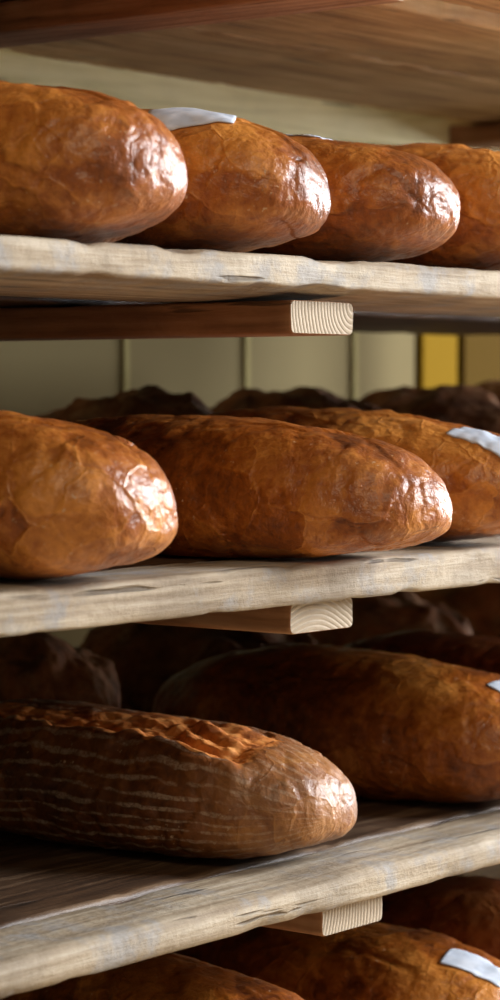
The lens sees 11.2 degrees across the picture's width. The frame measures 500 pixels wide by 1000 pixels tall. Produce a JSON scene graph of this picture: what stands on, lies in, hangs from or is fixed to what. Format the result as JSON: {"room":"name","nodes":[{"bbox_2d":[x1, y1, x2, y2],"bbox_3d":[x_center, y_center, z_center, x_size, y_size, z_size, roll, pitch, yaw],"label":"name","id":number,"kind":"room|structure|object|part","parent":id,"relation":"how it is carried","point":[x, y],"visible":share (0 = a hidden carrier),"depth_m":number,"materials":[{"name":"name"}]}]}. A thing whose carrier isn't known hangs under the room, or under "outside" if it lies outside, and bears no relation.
{"room":"food shop","nodes":[
{"label":"food shop","id":0,"kind":"room"},
{"bbox_2d":[0,952,303,999],"bbox_3d":[-0.094,0.329,1.599,0.359,0.107,0.129,2,3,38],"label":"loaf","id":1,"kind":"object","parent":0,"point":[169,976],"visible":0.48,"depth_m":1.54,"materials":[{"name":"brown food"}]},
{"bbox_2d":[0,49,414,647],"bbox_3d":[-0.220,-0.151,2.389,0.064,2.600,6.500,2,3,38],"label":"wall","id":2,"kind":"structure","parent":0,"point":[37,378],"depth_m":2.56,"materials":[{"name":"beige paint"}]},
{"bbox_2d":[415,334,456,388],"bbox_3d":[0.203,0.067,2.914,0.036,2.120,0.072,2,3,38],"label":"trim","id":3,"kind":"structure","parent":2,"relation":"attached to","point":[435,355],"depth_m":2.88,"materials":[{"name":"yellow paint"}]},
{"bbox_2d":[457,335,499,385],"bbox_3d":[0.513,0.061,3.294,0.020,2.100,0.888,2,3,38],"label":"door","id":4,"kind":"structure","parent":2,"relation":"in","point":[478,356],"depth_m":2.95,"materials":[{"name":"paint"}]},
{"bbox_2d":[174,922,499,999],"bbox_3d":[0.027,0.331,1.783,0.404,0.088,0.145,2,3,38],"label":"loaf","id":5,"kind":"object","parent":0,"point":[375,960],"visible":0.45,"depth_m":1.70,"materials":[{"name":"brown food"}]},
{"bbox_2d":[376,875,499,959],"bbox_3d":[0.143,0.325,1.904,0.340,0.090,0.129,2,3,36],"label":"loaf","id":6,"kind":"object","parent":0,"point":[465,909],"visible":0.2,"depth_m":1.85,"materials":[{"name":"brown food"}]},
{"bbox_3d":[1.598,1.233,1.024,4.680,0.050,6.500,2,3,38],"label":"floor","id":7,"kind":"structure","parent":0,"visible":0},
{"bbox_2d":[0,0,499,935],"bbox_3d":[-0.048,0.298,1.829,0.539,1.750,1.932,2,3,38],"label":"rack","id":8,"kind":"object","parent":7,"relation":"on","point":[22,22],"visible":0.32,"depth_m":1.61,"materials":[{"name":"brown wood"}]},
{"bbox_2d":[0,810,499,998],"bbox_3d":[0.154,0.223,1.668,0.065,0.020,1.800,2,3,38],"label":"board","id":9,"kind":"object","parent":8,"relation":"on","point":[37,954],"visible":1,"depth_m":1.44,"materials":[{"name":"beige wood"}]},
{"bbox_2d":[0,235,499,317],"bbox_3d":[0.100,-0.138,1.695,0.198,0.024,1.800,2,3,38],"label":"board","id":10,"kind":"object","parent":8,"relation":"on","point":[36,267],"visible":0.92,"depth_m":1.42,"materials":[{"name":"beige wood"}]},
{"bbox_2d":[0,80,187,243],"bbox_3d":[-0.179,-0.184,1.409,0.343,0.092,0.138,2,3,38],"label":"loaf","id":11,"kind":"object","parent":10,"relation":"on","point":[83,166],"visible":0.89,"depth_m":1.30,"materials":[{"name":"brown food"}]},
{"bbox_2d":[113,107,330,252],"bbox_3d":[-0.100,-0.188,1.521,0.341,0.091,0.132,2,3,36],"label":"loaf","id":12,"kind":"object","parent":10,"relation":"on","point":[251,186],"visible":0.47,"depth_m":1.41,"materials":[{"name":"brown food"}]},
{"bbox_2d":[245,134,460,261],"bbox_3d":[-0.017,-0.189,1.627,0.343,0.084,0.128,2,3,39],"label":"loaf","id":13,"kind":"object","parent":10,"relation":"on","point":[387,204],"visible":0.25,"depth_m":1.52,"materials":[{"name":"brown food"}]},
{"bbox_2d":[380,143,499,270],"bbox_3d":[0.074,-0.197,1.744,0.342,0.090,0.133,2,3,38],"label":"loaf","id":14,"kind":"object","parent":10,"relation":"on","point":[475,173],"visible":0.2,"depth_m":1.64,"materials":[{"name":"brown food"}]},
{"bbox_2d":[0,538,499,636],"bbox_3d":[0.151,0.040,1.662,0.068,0.023,1.800,2,3,38],"label":"board","id":15,"kind":"object","parent":8,"relation":"on","point":[177,590],"visible":0.93,"depth_m":1.41,"materials":[{"name":"beige wood"}]},
{"bbox_2d":[0,0,499,123],"bbox_3d":[-0.122,-0.349,1.860,0.192,0.023,1.800,2,3,38],"label":"board","id":16,"kind":"object","parent":8,"relation":"on","point":[191,53],"visible":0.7,"depth_m":2.04,"materials":[{"name":"brown wood"}]},
{"bbox_2d":[0,797,499,928],"bbox_3d":[0.062,0.220,1.740,0.168,0.020,1.800,2,3,38],"label":"board","id":17,"kind":"object","parent":8,"relation":"on","point":[40,879],"visible":0.27,"depth_m":1.52,"materials":[{"name":"wood"}]},
{"bbox_2d":[0,699,356,858],"bbox_3d":[-0.090,0.173,1.622,0.362,0.083,0.137,2,3,38],"label":"loaf","id":18,"kind":"object","parent":17,"relation":"on","point":[78,773],"visible":1,"depth_m":1.53,"materials":[{"name":"brown food"}]},
{"bbox_2d":[153,643,499,802],"bbox_3d":[0.076,0.156,1.816,0.355,0.101,0.143,2,3,39],"label":"loaf","id":19,"kind":"object","parent":17,"relation":"on","point":[407,727],"visible":0.72,"depth_m":1.74,"materials":[{"name":"brown food"}]},
{"bbox_2d":[343,630,499,674],"bbox_3d":[0.176,0.152,1.921,0.344,0.101,0.140,2,3,38],"label":"loaf","id":20,"kind":"object","parent":17,"relation":"on","point":[477,652],"visible":0.2,"depth_m":1.91,"materials":[{"name":"brown food"}]},
{"bbox_2d":[0,296,499,335],"bbox_3d":[-0.170,-0.140,1.738,0.277,0.023,1.535,2,3,38],"label":"board","id":21,"kind":"object","parent":8,"relation":"on","point":[364,322],"visible":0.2,"depth_m":1.95,"materials":[{"name":"brown wood"}]},
{"bbox_3d":[-0.223,-0.322,1.939,0.031,0.048,1.830,2,5,38],"label":"rail","id":22,"kind":"part","parent":8,"relation":"part of","materials":[{"name":"brown wood"}]},
{"bbox_2d":[95,534,499,571],"bbox_3d":[0.043,0.036,1.746,0.202,0.023,1.800,2,3,38],"label":"board","id":23,"kind":"object","parent":8,"relation":"on","point":[158,559],"visible":0.02,"depth_m":1.49,"materials":[{"name":"beige wood"}]},
{"bbox_2d":[0,410,177,579],"bbox_3d":[-0.183,-0.007,1.395,0.344,0.091,0.140,2,3,38],"label":"loaf","id":24,"kind":"object","parent":23,"relation":"on","point":[75,499],"visible":1,"depth_m":1.28,"materials":[{"name":"brown food"}]},
{"bbox_2d":[72,414,452,557],"bbox_3d":[-0.036,-0.011,1.570,0.374,0.085,0.145,2,3,41],"label":"loaf","id":25,"kind":"object","parent":23,"relation":"on","point":[242,487],"visible":0.72,"depth_m":1.46,"materials":[{"name":"brown food"}]},
{"bbox_2d":[208,406,499,542],"bbox_3d":[0.046,-0.019,1.715,0.364,0.089,0.136,2,3,38],"label":"loaf","id":26,"kind":"object","parent":23,"relation":"on","point":[466,458],"visible":0.25,"depth_m":1.61,"materials":[{"name":"brown food"}]},
{"bbox_2d":[190,0,499,81],"bbox_3d":[0.022,-0.344,1.747,0.168,0.024,1.800,2,3,38],"label":"board","id":27,"kind":"object","parent":8,"relation":"on","point":[434,34],"visible":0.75,"depth_m":1.82,"materials":[{"name":"brown wood"}]},
{"bbox_2d":[437,0,499,13],"bbox_3d":[0.139,-0.341,1.656,0.100,0.022,1.800,2,3,38],"label":"board","id":28,"kind":"object","parent":8,"relation":"on","point":[493,6],"visible":1,"depth_m":1.71,"materials":[{"name":"brown wood"}]},
{"bbox_2d":[458,864,499,878],"bbox_3d":[-0.039,0.385,1.826,0.403,0.023,1.800,2,3,38],"label":"board","id":29,"kind":"object","parent":8,"relation":"on","point":[493,871],"visible":0.02,"depth_m":2.39,"materials":[{"name":"wood"}]},
{"bbox_3d":[-0.102,0.214,1.868,0.243,0.020,1.800,2,3,38],"label":"board","id":30,"kind":"object","parent":8,"relation":"on","visible":0},
{"bbox_2d":[0,632,120,707],"bbox_3d":[-0.197,0.144,1.938,0.218,0.114,0.156,2,3,38],"label":"loaf","id":31,"kind":"object","parent":30,"relation":"on","point":[37,665],"visible":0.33,"depth_m":1.87,"materials":[{"name":"brown food"}]},
{"bbox_2d":[78,623,315,711],"bbox_3d":[-0.040,0.140,2.140,0.236,0.104,0.206,1,3,31],"label":"loaf","id":32,"kind":"object","parent":30,"relation":"on","point":[144,657],"visible":0.2,"depth_m":2.07,"materials":[{"name":"brown food"}]},
{"bbox_2d":[308,592,472,645],"bbox_3d":[0.101,0.130,2.323,0.247,0.110,0.182,2,3,41],"label":"loaf","id":33,"kind":"object","parent":30,"relation":"on","point":[398,611],"visible":0.16,"depth_m":2.25,"materials":[{"name":"brown food"}]},
{"bbox_2d":[413,583,499,636],"bbox_3d":[0.239,0.115,2.480,0.224,0.126,0.184,2,3,38],"label":"loaf","id":34,"kind":"object","parent":30,"relation":"on","point":[479,605],"visible":0.07,"depth_m":2.41,"materials":[{"name":"brown food"}]},
{"bbox_3d":[-0.118,0.031,1.872,0.203,0.023,1.800,2,3,38],"label":"board","id":35,"kind":"object","parent":8,"relation":"on","visible":0},
{"bbox_2d":[37,385,212,421],"bbox_3d":[-0.088,-0.042,2.067,0.147,0.104,0.234,-2,3,-45],"label":"loaf","id":36,"kind":"object","parent":35,"relation":"on","point":[149,399],"visible":0.13,"depth_m":2.03,"materials":[{"name":"brown food"}]},
{"bbox_2d":[209,386,378,412],"bbox_3d":[0.030,-0.048,2.227,0.242,0.103,0.150,2,3,38],"label":"loaf","id":37,"kind":"object","parent":35,"relation":"on","point":[306,397],"visible":0.12,"depth_m":2.20,"materials":[{"name":"brown food"}]},
{"bbox_2d":[358,384,499,433],"bbox_3d":[0.165,-0.056,2.394,0.243,0.105,0.163,2,3,35],"label":"loaf","id":38,"kind":"object","parent":35,"relation":"on","point":[469,405],"visible":0.23,"depth_m":2.35,"materials":[{"name":"brown food"}]},
{"bbox_2d":[475,380,499,402],"bbox_3d":[0.275,-0.065,2.538,0.240,0.110,0.148,2,3,41],"label":"loaf","id":39,"kind":"object","parent":35,"relation":"on","point":[491,386],"visible":0.02,"depth_m":2.53,"materials":[{"name":"brown food"}]}
]}

